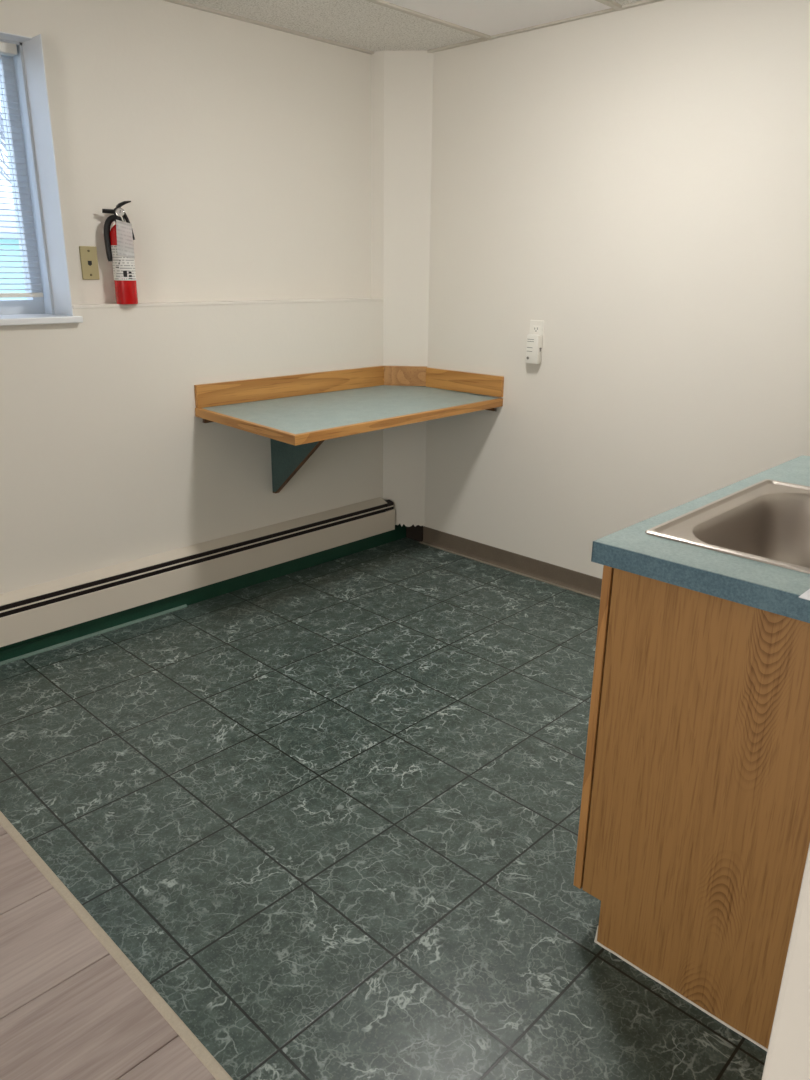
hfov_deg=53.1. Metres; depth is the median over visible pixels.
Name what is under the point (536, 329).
receptacle
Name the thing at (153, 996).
trim
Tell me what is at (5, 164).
bare tree
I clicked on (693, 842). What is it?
base cabinet
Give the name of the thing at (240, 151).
wall
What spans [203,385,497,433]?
countertop
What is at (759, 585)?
countertop
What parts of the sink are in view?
bowl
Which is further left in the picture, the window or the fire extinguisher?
the window
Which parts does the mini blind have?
rail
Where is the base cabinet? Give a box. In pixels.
[573,565,809,1051]
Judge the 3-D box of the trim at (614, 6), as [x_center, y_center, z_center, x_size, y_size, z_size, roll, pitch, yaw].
[-0.377,-0.970,-0.009,5.055,0.010,6.166,18,25,41]
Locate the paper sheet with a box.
[799,589,809,600]
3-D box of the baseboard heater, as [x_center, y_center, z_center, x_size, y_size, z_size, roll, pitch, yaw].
[-1.155,0.195,3.232,0.066,0.173,3.095,18,25,41]
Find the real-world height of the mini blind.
0.810 m
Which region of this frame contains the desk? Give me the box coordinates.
[194,366,503,492]
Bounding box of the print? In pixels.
[116,260,131,278]
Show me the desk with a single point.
(298, 412)
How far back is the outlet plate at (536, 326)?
3.54 m
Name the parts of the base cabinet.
frame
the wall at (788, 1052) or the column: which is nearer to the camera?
the wall at (788, 1052)
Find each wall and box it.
[0,0,382,593]
[424,0,809,578]
[762,844,809,1079]
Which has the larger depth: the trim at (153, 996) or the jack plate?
the jack plate
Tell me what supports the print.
attached to the fire extinguisher
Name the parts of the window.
sill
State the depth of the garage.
10.67 m
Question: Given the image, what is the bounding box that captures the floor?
[0,537,766,1079]
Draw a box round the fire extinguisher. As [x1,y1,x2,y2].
[102,201,137,303]
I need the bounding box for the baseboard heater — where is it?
[0,497,394,646]
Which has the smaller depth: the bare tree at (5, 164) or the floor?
the floor
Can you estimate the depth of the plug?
3.54 m
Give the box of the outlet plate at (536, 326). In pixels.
[529,320,543,346]
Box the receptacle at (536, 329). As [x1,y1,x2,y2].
[533,326,539,332]
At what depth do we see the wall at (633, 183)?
3.22 m
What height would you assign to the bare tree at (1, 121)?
4.127 m
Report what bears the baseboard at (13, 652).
attached to the wall at (240, 151)
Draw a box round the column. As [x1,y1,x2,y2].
[371,50,433,526]
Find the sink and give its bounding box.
[645,479,809,573]
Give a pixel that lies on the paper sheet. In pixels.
(806, 595)
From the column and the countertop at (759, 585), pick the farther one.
the column
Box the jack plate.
[79,246,99,279]
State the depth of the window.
2.84 m
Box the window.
[0,31,82,325]
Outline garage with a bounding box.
[0,210,25,299]
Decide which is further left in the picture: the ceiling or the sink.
the ceiling
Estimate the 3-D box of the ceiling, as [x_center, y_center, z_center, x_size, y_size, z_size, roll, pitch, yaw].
[-0.205,-1.095,0.213,5.400,0.093,5.807,18,25,41]
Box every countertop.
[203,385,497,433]
[591,455,809,622]
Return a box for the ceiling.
[181,0,641,51]
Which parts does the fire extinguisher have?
carry handle, squeeze lever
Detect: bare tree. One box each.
[0,110,6,149]
[0,127,10,183]
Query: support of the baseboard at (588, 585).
attached to the wall at (633, 183)
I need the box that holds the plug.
[526,334,541,363]
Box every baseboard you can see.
[0,524,422,665]
[419,526,601,599]
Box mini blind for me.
[0,41,42,297]
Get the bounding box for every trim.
[0,811,232,1079]
[163,0,663,53]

